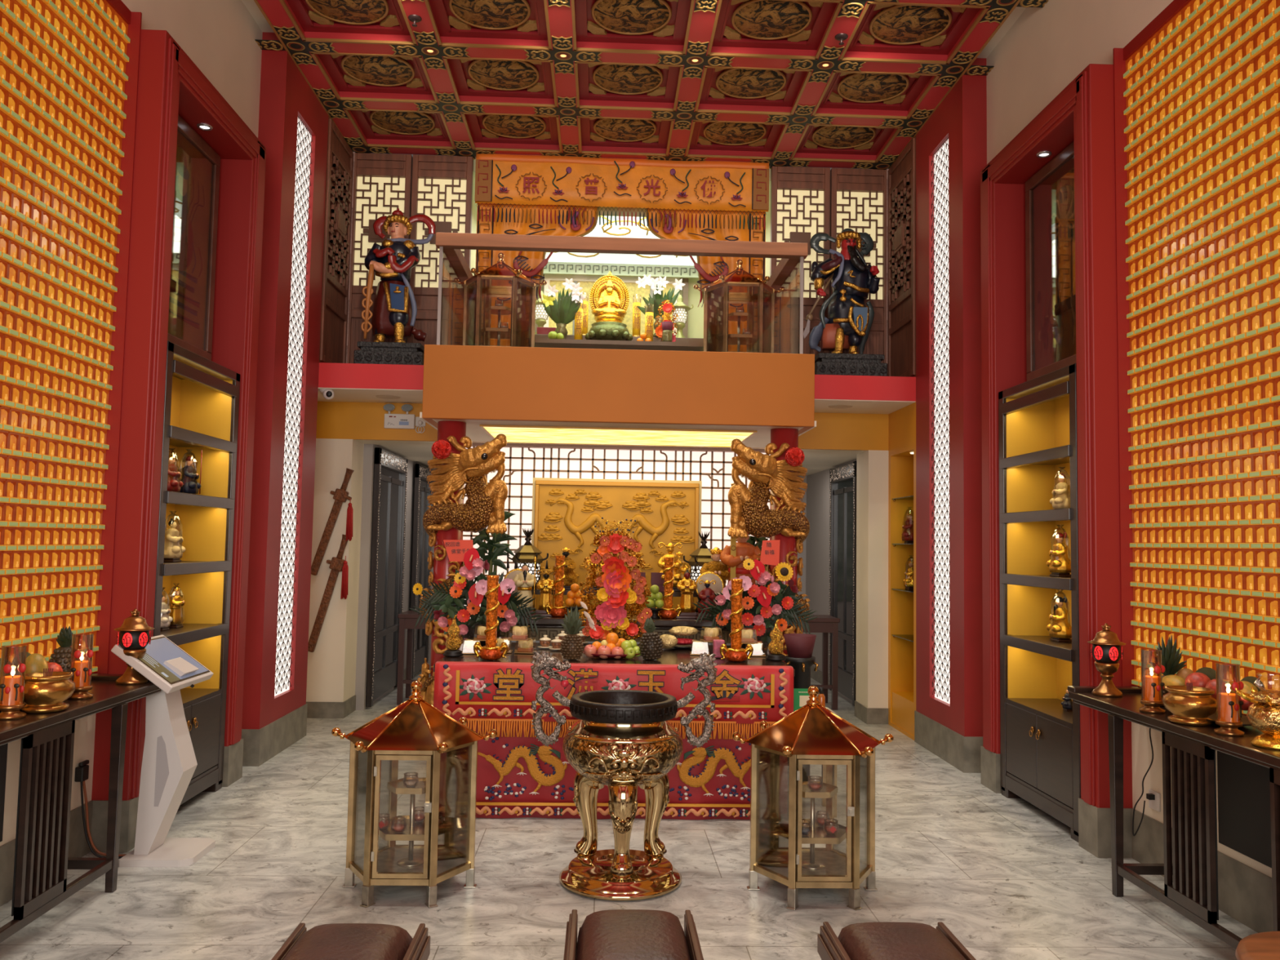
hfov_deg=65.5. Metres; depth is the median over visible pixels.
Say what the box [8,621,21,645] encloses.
lamp
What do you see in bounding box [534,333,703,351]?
altar
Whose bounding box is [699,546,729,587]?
guardian
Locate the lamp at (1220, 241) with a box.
[1212,234,1226,260]
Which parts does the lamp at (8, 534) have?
name plate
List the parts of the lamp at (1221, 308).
name plate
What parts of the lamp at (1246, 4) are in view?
name plate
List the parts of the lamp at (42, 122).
name plate, votive lamp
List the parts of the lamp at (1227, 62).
name plate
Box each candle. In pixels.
[0,644,27,719]
[66,633,94,699]
[545,555,572,617]
[573,300,583,339]
[580,293,588,335]
[632,294,640,336]
[644,304,653,341]
[1138,648,1165,714]
[1213,662,1244,736]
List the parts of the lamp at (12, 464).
name plate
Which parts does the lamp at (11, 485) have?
name plate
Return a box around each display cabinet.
[152,340,239,804]
[998,363,1080,842]
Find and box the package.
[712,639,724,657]
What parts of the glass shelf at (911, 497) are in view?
pane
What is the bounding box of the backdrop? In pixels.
[534,274,688,337]
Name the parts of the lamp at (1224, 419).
votive lamp, name plate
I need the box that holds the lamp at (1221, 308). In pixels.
[1213,300,1226,325]
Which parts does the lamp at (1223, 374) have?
name plate, votive lamp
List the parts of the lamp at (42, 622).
name plate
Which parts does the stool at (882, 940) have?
rail, rail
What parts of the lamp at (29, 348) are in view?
name plate, votive lamp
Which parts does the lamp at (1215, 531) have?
name plate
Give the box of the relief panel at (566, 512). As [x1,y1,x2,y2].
[531,477,702,610]
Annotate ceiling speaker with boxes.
[375,395,400,399]
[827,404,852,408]
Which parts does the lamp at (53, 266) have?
name plate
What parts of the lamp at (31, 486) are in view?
name plate, votive lamp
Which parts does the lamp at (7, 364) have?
name plate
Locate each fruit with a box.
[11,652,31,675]
[547,331,564,338]
[600,640,608,645]
[1176,668,1193,679]
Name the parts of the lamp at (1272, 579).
name plate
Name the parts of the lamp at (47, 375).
name plate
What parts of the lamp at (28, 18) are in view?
name plate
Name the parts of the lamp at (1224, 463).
name plate, votive lamp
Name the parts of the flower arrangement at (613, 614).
amber flower, amber flower, amber flower, silk flower, amber flower, silk flower, silk flower, amber flower, silk flower, amber flower, silk flower, silk flower, silk flower, silk flower, silk flower, silk flower, amber flower, amber flower, amber flower, silk flower, amber flower, amber flower, amber flower, amber flower, amber flower, amber flower, amber flower, amber flower, amber flower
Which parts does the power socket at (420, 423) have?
plate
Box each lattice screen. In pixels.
[346,152,413,363]
[406,154,473,346]
[462,443,770,618]
[769,165,830,356]
[829,168,888,363]
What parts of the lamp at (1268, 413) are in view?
name plate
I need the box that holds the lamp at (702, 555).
[683,531,713,612]
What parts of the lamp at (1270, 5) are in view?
name plate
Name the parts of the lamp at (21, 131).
name plate, votive lamp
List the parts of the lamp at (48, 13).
name plate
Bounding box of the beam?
[317,362,915,413]
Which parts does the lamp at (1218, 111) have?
name plate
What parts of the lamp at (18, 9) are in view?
name plate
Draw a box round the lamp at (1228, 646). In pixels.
[1220,640,1234,663]
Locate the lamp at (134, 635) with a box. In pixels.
[114,608,154,684]
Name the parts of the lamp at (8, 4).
name plate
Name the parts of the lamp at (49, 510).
name plate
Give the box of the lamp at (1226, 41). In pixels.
[1218,30,1232,58]
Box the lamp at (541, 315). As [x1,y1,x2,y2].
[534,290,549,333]
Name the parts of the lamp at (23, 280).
name plate, votive lamp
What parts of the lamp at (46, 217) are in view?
name plate, votive lamp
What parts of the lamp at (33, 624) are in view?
votive lamp, name plate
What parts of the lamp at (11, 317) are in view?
name plate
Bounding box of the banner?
[729,483,736,580]
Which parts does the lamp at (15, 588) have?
name plate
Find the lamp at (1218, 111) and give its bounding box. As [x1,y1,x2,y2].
[1209,102,1222,130]
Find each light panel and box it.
[274,115,312,696]
[931,137,950,703]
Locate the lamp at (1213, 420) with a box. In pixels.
[1205,414,1219,438]
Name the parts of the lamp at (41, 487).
name plate, votive lamp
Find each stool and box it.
[271,923,430,959]
[563,909,703,959]
[817,921,976,959]
[1235,931,1279,959]
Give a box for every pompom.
[431,440,451,459]
[785,447,804,466]
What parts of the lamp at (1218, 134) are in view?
name plate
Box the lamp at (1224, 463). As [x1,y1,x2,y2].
[1216,457,1230,480]
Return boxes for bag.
[659,634,678,648]
[668,626,698,635]
[676,638,693,644]
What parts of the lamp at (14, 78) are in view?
name plate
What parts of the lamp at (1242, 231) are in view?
votive lamp, name plate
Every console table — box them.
[0,673,160,942]
[1067,685,1279,949]
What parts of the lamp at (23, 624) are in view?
votive lamp, name plate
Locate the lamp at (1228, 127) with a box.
[1220,117,1234,146]
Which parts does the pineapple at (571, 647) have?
crown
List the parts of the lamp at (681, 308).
glowing globe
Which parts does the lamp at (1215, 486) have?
name plate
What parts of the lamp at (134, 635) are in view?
black globe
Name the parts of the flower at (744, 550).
sash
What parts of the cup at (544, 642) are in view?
lid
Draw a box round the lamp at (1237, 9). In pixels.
[1228,0,1242,29]
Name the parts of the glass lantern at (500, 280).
corner post, glass pane, corner post, glass pane, corner post, door, ring rail, corner post, glass pane, corner post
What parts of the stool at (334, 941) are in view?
rail, rail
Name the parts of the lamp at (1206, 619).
name plate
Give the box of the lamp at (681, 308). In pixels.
[672,294,693,337]
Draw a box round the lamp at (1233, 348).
[1224,341,1238,366]
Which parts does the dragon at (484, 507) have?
leg, leg, leg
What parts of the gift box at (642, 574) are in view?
lid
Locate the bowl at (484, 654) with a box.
[479,648,502,660]
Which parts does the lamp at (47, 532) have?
name plate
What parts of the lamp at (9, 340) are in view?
name plate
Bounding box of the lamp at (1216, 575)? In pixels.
[1208,570,1222,593]
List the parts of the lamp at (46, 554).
name plate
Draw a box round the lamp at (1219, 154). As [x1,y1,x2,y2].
[1210,146,1224,173]
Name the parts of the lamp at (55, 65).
name plate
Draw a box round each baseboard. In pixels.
[0,703,307,906]
[306,666,888,724]
[914,710,1273,933]
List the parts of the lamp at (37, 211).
name plate, votive lamp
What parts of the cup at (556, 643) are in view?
lid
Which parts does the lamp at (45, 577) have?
name plate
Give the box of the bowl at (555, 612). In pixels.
[549,608,567,617]
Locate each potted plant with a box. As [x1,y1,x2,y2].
[471,511,517,575]
[746,533,769,625]
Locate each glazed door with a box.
[365,447,407,706]
[410,463,434,679]
[828,461,856,706]
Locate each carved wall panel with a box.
[320,118,353,363]
[887,137,915,377]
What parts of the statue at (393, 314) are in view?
crown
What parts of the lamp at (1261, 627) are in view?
name plate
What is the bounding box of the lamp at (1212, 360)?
[1204,348,1217,372]
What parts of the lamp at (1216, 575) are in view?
name plate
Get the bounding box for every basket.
[461,622,485,644]
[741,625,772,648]
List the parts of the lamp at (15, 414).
name plate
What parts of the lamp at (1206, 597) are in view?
name plate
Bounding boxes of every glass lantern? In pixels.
[331,680,497,907]
[455,253,546,346]
[693,259,783,353]
[732,685,893,910]
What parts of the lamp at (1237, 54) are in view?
votive lamp, name plate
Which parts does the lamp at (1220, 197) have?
name plate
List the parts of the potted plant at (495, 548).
stem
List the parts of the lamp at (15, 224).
name plate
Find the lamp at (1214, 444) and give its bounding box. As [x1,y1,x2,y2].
[1206,436,1219,459]
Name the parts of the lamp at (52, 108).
name plate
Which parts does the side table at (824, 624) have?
leg, leg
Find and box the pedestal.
[584,321,632,340]
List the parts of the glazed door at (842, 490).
glass pane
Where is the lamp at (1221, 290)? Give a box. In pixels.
[1213,278,1226,303]
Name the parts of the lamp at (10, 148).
name plate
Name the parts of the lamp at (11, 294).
name plate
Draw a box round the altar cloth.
[433,661,793,819]
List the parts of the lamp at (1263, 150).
name plate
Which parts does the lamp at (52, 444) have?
name plate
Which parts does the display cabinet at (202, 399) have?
door, ring handle, ring handle, rail, door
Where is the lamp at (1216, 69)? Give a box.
[1208,59,1222,88]
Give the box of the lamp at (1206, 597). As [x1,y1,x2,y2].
[1199,591,1212,614]
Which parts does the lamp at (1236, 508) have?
name plate, votive lamp, votive lamp, name plate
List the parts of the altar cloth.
panel, panel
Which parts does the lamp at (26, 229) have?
name plate, votive lamp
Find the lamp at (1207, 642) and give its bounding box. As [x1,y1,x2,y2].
[1200,636,1213,659]
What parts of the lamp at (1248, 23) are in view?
name plate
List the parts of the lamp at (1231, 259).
name plate, votive lamp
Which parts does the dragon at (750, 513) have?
leg, leg, leg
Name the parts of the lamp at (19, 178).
name plate, votive lamp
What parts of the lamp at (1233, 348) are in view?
name plate, votive lamp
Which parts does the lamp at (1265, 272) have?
name plate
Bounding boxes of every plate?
[582,651,639,658]
[673,644,693,648]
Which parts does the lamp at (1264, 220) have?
name plate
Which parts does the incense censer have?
dragon handle, leg, leg, leg, dragon handle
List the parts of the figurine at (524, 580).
sash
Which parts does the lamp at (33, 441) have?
name plate, votive lamp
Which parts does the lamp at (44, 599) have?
name plate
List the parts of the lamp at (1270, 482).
name plate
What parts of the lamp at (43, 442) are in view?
votive lamp, name plate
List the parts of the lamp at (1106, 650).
black globe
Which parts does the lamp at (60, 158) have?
name plate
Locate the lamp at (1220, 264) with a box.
[1213,256,1226,282]
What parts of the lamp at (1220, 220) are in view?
name plate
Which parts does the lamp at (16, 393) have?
name plate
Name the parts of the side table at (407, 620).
leg, leg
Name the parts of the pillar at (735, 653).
handle, handle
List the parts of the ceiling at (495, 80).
coffer panel, coffer panel, coffer panel, coffer panel, coffer panel, coffer panel, coffer panel, coffer panel, coffer panel, coffer panel, coffer panel, coffer panel, coffer panel, coffer panel, coffer panel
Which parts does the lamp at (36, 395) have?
name plate, votive lamp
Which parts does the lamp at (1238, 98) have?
votive lamp, name plate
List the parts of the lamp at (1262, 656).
name plate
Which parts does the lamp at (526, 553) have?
glowing globe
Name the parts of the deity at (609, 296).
crown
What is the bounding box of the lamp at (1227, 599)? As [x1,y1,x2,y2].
[1219,593,1233,617]
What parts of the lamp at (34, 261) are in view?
name plate, votive lamp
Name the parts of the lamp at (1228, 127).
votive lamp, name plate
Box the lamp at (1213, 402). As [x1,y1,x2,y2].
[1205,392,1218,416]
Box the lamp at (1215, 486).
[1207,480,1220,503]
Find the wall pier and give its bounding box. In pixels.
[306,438,892,708]
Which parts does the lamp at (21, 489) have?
votive lamp, name plate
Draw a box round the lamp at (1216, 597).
[1208,592,1222,616]
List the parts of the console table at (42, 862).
slat frame, leg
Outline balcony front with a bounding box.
[422,344,814,435]
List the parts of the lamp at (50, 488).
name plate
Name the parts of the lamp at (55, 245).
name plate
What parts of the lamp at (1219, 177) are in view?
name plate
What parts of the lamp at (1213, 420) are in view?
name plate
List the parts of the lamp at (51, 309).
name plate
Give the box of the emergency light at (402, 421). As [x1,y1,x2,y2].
[383,403,415,429]
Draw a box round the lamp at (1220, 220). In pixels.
[1212,212,1225,238]
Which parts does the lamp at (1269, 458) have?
name plate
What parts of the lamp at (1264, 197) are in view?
name plate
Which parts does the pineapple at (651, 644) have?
crown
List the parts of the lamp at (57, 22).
name plate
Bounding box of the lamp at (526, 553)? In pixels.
[506,528,548,610]
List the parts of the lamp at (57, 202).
name plate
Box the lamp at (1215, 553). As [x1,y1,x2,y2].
[1208,548,1221,570]
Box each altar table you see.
[433,642,795,676]
[497,608,730,645]
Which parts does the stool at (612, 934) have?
rail, rail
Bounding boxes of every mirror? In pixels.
[503,568,532,597]
[695,571,724,595]
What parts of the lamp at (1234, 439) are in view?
votive lamp, name plate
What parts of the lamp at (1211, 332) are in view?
name plate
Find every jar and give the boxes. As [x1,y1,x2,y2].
[662,321,673,342]
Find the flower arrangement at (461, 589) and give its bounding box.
[408,539,546,644]
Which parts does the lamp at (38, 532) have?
votive lamp, name plate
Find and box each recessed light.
[196,123,213,130]
[425,48,435,53]
[480,424,756,447]
[558,53,568,58]
[690,58,699,62]
[821,62,830,67]
[1035,151,1051,157]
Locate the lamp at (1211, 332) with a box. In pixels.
[1204,326,1217,351]
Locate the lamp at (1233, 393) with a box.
[1226,386,1239,412]
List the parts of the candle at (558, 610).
handle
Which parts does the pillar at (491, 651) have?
handle, handle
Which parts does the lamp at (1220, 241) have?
name plate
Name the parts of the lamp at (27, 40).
name plate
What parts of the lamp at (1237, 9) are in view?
name plate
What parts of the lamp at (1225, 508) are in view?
name plate, votive lamp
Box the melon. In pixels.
[0,657,14,675]
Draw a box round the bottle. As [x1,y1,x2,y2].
[817,686,825,707]
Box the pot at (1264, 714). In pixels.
[1235,672,1279,750]
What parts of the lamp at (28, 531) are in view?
votive lamp, name plate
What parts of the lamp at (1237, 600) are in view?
name plate, name plate, votive lamp, name plate, name plate, votive lamp, votive lamp, name plate, votive lamp, votive lamp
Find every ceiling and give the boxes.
[241,0,1048,169]
[355,412,866,475]
[473,156,770,185]
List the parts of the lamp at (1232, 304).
votive lamp, name plate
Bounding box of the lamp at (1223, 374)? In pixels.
[1214,367,1228,391]
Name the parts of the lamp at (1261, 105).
name plate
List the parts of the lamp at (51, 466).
name plate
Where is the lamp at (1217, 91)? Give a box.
[1209,81,1222,109]
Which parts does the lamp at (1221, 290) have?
name plate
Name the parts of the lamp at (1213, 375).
name plate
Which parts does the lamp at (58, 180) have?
name plate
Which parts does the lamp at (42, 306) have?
name plate, votive lamp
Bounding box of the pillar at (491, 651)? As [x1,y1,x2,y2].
[473,575,507,660]
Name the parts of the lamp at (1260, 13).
name plate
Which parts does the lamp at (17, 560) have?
name plate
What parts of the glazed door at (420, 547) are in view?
glass pane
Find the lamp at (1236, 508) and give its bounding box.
[1227,479,1244,525]
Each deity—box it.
[554,546,577,589]
[585,546,604,590]
[589,271,629,323]
[657,542,684,591]
[675,551,689,578]
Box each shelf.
[160,622,228,645]
[162,560,231,576]
[165,490,233,509]
[168,425,235,453]
[180,688,222,707]
[378,815,424,840]
[386,777,426,794]
[480,327,510,339]
[484,306,511,315]
[534,333,703,342]
[728,312,753,321]
[728,333,756,345]
[801,818,846,844]
[802,781,837,798]
[892,635,913,642]
[893,495,913,502]
[894,588,913,592]
[1000,444,1071,468]
[1000,508,1071,523]
[1000,573,1071,590]
[1001,634,1072,662]
[1004,697,1072,728]
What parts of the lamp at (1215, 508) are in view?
name plate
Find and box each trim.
[0,742,8,841]
[91,29,266,800]
[92,0,142,673]
[346,151,355,361]
[886,168,888,363]
[980,63,1132,808]
[1112,0,1246,715]
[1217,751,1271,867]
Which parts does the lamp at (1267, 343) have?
name plate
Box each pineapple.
[48,626,79,671]
[560,604,585,659]
[639,617,663,660]
[1148,635,1186,706]
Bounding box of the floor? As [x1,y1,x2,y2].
[0,668,1257,959]
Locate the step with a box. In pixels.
[514,587,698,598]
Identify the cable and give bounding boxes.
[80,782,123,858]
[82,780,126,856]
[1132,728,1153,835]
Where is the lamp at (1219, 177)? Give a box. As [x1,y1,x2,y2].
[1211,168,1224,195]
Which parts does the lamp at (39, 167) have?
name plate, votive lamp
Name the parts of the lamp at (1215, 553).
name plate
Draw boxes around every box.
[461,639,479,653]
[473,625,485,640]
[496,636,512,653]
[507,625,531,640]
[514,637,537,653]
[537,327,555,334]
[640,572,645,590]
[650,572,664,591]
[689,639,710,655]
[699,626,722,641]
[741,627,758,644]
[745,640,765,656]
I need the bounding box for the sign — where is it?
[793,688,809,711]
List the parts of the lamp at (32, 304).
name plate, votive lamp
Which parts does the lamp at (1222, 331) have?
name plate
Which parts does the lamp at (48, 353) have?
name plate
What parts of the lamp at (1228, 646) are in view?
name plate, votive lamp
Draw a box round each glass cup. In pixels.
[378,813,391,829]
[390,816,406,832]
[402,772,418,787]
[414,806,425,822]
[494,299,503,306]
[499,321,508,328]
[735,306,744,312]
[742,328,751,334]
[801,819,811,835]
[807,775,822,791]
[814,810,830,826]
[822,818,839,834]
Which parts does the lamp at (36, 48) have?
name plate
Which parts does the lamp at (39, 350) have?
name plate, votive lamp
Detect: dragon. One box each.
[415,433,507,755]
[727,439,810,655]
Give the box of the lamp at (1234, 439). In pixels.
[1226,432,1240,457]
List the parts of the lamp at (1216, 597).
name plate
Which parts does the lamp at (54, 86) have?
name plate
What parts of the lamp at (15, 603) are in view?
name plate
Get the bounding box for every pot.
[20,668,75,713]
[1162,682,1216,726]
[1235,672,1279,750]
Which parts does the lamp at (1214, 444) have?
name plate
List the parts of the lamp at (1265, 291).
name plate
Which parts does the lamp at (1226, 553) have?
name plate, votive lamp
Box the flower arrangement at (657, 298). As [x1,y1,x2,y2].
[635,274,685,337]
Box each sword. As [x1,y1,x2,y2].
[307,533,348,652]
[311,467,354,575]
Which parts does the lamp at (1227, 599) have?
name plate, votive lamp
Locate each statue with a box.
[360,208,435,342]
[803,228,879,354]
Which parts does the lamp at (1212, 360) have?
name plate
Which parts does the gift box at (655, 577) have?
lid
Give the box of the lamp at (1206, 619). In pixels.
[1200,614,1213,637]
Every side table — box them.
[396,610,425,705]
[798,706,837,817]
[802,614,839,710]
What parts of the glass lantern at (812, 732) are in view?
leg, corner post, glass pane, leg, corner post, ring rail, floor plate, door, corner post, glass pane, leg, corner post, glass pane, leg, corner post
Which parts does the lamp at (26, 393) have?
name plate, votive lamp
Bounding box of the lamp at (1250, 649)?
[1235,337,1256,668]
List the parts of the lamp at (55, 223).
name plate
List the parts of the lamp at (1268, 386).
name plate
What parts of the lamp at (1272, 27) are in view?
name plate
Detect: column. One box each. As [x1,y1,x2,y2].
[430,420,466,676]
[768,428,798,662]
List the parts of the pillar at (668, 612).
handle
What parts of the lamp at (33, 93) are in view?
name plate, votive lamp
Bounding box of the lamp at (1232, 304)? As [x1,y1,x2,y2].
[1223,296,1237,322]
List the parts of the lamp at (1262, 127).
name plate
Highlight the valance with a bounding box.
[474,153,768,230]
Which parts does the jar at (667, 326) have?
lid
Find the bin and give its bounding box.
[783,633,818,781]
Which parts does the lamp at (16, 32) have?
name plate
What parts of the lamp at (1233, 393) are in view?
votive lamp, name plate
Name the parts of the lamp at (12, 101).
name plate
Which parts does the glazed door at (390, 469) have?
glass pane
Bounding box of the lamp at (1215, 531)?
[1208,525,1221,548]
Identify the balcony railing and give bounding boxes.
[435,232,808,353]
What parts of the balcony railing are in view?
post, glass pane, handrail, glass pane, handrail, handrail, glass pane, post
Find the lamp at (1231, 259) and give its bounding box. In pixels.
[1222,251,1236,277]
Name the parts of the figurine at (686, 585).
sash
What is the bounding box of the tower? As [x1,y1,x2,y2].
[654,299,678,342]
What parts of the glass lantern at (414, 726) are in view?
leg, corner post, glass pane, leg, corner post, glass pane, corner post, floor plate, door, ring rail, leg, corner post, glass pane, leg, corner post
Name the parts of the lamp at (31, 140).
name plate, votive lamp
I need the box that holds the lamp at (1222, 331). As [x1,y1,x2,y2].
[1213,322,1227,347]
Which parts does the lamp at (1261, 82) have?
name plate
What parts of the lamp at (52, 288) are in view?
name plate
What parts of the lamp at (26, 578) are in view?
votive lamp, name plate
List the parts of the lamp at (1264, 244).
name plate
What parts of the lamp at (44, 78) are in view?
name plate, votive lamp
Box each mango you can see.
[25,653,48,673]
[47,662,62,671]
[1162,675,1185,691]
[1184,672,1210,687]
[1204,679,1230,698]
[1230,680,1257,693]
[1234,692,1253,711]
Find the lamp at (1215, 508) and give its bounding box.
[1207,503,1220,526]
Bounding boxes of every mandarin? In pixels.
[564,598,574,606]
[566,590,574,599]
[570,583,579,591]
[574,591,582,599]
[574,598,583,607]
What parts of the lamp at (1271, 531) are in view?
name plate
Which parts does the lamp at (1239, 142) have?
votive lamp, name plate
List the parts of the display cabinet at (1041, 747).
door, ring handle, rail, ring handle, door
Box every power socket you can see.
[415,416,425,433]
[1146,789,1160,812]
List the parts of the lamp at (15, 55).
name plate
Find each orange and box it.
[591,641,601,651]
[605,632,618,644]
[606,642,616,653]
[615,639,622,647]
[640,333,646,338]
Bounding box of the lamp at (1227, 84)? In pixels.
[1219,73,1233,102]
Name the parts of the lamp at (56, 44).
name plate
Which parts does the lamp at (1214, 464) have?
name plate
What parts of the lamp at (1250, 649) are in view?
votive lamp, name plate, name plate, votive lamp, name plate, votive lamp, votive lamp, name plate, votive lamp, name plate, name plate, votive lamp, votive lamp, name plate, name plate, name plate, votive lamp, name plate, name plate, votive lamp, votive lamp, name plate, votive lamp, votive lamp, name plate, name plate, votive lamp, votive lamp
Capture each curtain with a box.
[475,203,599,346]
[645,208,765,351]
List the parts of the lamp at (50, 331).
name plate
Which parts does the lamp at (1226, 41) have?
name plate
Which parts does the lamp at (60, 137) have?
name plate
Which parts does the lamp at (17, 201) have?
name plate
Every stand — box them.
[353,341,424,364]
[564,606,583,612]
[646,607,663,618]
[814,352,887,376]
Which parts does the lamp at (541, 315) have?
glowing globe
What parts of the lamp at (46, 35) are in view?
name plate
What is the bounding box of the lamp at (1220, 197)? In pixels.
[1211,190,1225,217]
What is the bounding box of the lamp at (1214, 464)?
[1206,458,1219,481]
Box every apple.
[583,644,596,657]
[597,644,610,658]
[611,646,623,658]
[621,640,632,651]
[628,639,637,648]
[633,645,641,657]
[645,599,654,608]
[646,592,654,599]
[649,584,659,593]
[654,591,662,599]
[654,599,663,608]
[1195,666,1216,679]
[1240,675,1264,691]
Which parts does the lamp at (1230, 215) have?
name plate, votive lamp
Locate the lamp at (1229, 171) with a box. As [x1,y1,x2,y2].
[1221,162,1235,189]
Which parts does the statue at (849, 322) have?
blade, blue panel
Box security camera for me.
[319,388,334,399]
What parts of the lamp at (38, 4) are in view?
name plate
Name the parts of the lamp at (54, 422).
name plate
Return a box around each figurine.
[160,587,173,631]
[163,511,186,562]
[166,583,185,627]
[167,448,183,492]
[179,448,202,493]
[513,556,536,611]
[536,565,555,610]
[676,569,697,612]
[697,579,716,613]
[902,506,913,543]
[902,555,913,589]
[1045,524,1071,577]
[1045,589,1071,642]
[1049,466,1070,509]
[1060,688,1072,711]
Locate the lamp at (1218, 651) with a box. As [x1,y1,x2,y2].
[1209,638,1223,662]
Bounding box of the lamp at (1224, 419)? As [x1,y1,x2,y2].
[1215,412,1229,435]
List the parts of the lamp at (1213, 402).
name plate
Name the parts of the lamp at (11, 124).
name plate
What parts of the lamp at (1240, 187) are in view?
votive lamp, name plate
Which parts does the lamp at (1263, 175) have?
name plate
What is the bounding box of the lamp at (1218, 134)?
[1210,124,1223,152]
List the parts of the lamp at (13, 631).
name plate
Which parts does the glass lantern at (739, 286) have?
corner post, glass pane, corner post, door, ring rail, corner post, glass pane, corner post, glass pane, corner post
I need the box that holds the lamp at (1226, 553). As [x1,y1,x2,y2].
[1218,548,1231,571]
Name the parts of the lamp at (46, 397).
name plate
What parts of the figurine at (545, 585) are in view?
sash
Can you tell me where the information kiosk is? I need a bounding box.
[111,635,215,866]
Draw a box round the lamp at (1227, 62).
[1218,51,1233,80]
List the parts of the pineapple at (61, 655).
crown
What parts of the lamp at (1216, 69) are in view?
name plate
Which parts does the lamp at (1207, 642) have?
name plate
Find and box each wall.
[0,713,96,845]
[120,0,262,137]
[241,31,350,728]
[315,401,888,450]
[355,444,856,710]
[470,175,770,337]
[888,57,986,740]
[986,0,1173,164]
[1106,58,1113,64]
[1131,721,1271,877]
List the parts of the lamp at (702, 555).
glowing globe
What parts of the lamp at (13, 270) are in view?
name plate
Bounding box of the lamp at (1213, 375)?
[1204,369,1217,394]
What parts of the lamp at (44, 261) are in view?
name plate, votive lamp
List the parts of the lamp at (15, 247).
name plate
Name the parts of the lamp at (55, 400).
name plate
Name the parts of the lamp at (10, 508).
name plate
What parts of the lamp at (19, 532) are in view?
votive lamp, name plate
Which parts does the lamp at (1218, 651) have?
name plate, votive lamp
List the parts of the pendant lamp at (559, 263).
glowing panel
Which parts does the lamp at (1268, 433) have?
name plate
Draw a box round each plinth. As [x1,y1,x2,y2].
[519,610,535,617]
[534,609,551,616]
[675,611,697,618]
[695,612,713,619]
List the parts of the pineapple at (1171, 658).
crown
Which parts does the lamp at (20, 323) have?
name plate, votive lamp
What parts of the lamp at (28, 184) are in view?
name plate, votive lamp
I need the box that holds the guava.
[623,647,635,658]
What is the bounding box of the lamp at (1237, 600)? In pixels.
[1229,548,1244,666]
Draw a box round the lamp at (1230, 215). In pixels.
[1222,206,1235,233]
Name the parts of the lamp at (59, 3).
name plate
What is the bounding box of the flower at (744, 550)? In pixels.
[720,532,761,591]
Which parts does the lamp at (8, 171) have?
name plate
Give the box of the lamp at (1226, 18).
[1217,8,1231,37]
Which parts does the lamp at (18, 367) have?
name plate, votive lamp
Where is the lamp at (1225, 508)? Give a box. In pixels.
[1217,502,1231,525]
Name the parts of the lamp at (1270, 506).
name plate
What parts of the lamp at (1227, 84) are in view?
name plate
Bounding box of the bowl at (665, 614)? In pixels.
[658,609,677,618]
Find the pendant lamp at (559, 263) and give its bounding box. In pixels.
[542,206,698,278]
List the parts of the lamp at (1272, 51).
name plate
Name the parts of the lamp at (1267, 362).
name plate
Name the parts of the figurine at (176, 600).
sash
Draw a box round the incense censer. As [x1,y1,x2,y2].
[530,649,717,901]
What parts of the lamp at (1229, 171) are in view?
votive lamp, name plate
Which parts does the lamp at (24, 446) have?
name plate, votive lamp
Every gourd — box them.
[443,614,462,657]
[766,619,786,660]
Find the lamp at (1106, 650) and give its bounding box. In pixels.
[1087,622,1126,697]
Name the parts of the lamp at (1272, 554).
name plate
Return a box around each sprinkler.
[408,14,422,26]
[835,33,848,44]
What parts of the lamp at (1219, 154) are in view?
name plate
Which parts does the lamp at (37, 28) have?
name plate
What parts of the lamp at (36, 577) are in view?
votive lamp, name plate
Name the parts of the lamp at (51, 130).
name plate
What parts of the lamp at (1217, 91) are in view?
name plate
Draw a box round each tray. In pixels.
[461,650,474,653]
[473,637,485,640]
[507,638,531,640]
[514,650,537,653]
[689,652,710,655]
[742,641,758,644]
[746,653,765,656]
[1206,711,1251,726]
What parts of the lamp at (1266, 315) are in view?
name plate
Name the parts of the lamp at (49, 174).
name plate, votive lamp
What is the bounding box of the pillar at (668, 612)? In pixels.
[654,557,681,618]
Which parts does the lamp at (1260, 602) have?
name plate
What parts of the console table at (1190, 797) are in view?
leg, slat frame, slat frame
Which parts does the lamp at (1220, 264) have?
name plate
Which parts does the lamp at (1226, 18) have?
name plate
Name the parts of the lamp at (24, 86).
name plate, votive lamp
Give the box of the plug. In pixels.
[74,760,88,782]
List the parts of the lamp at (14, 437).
name plate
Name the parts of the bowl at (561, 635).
lid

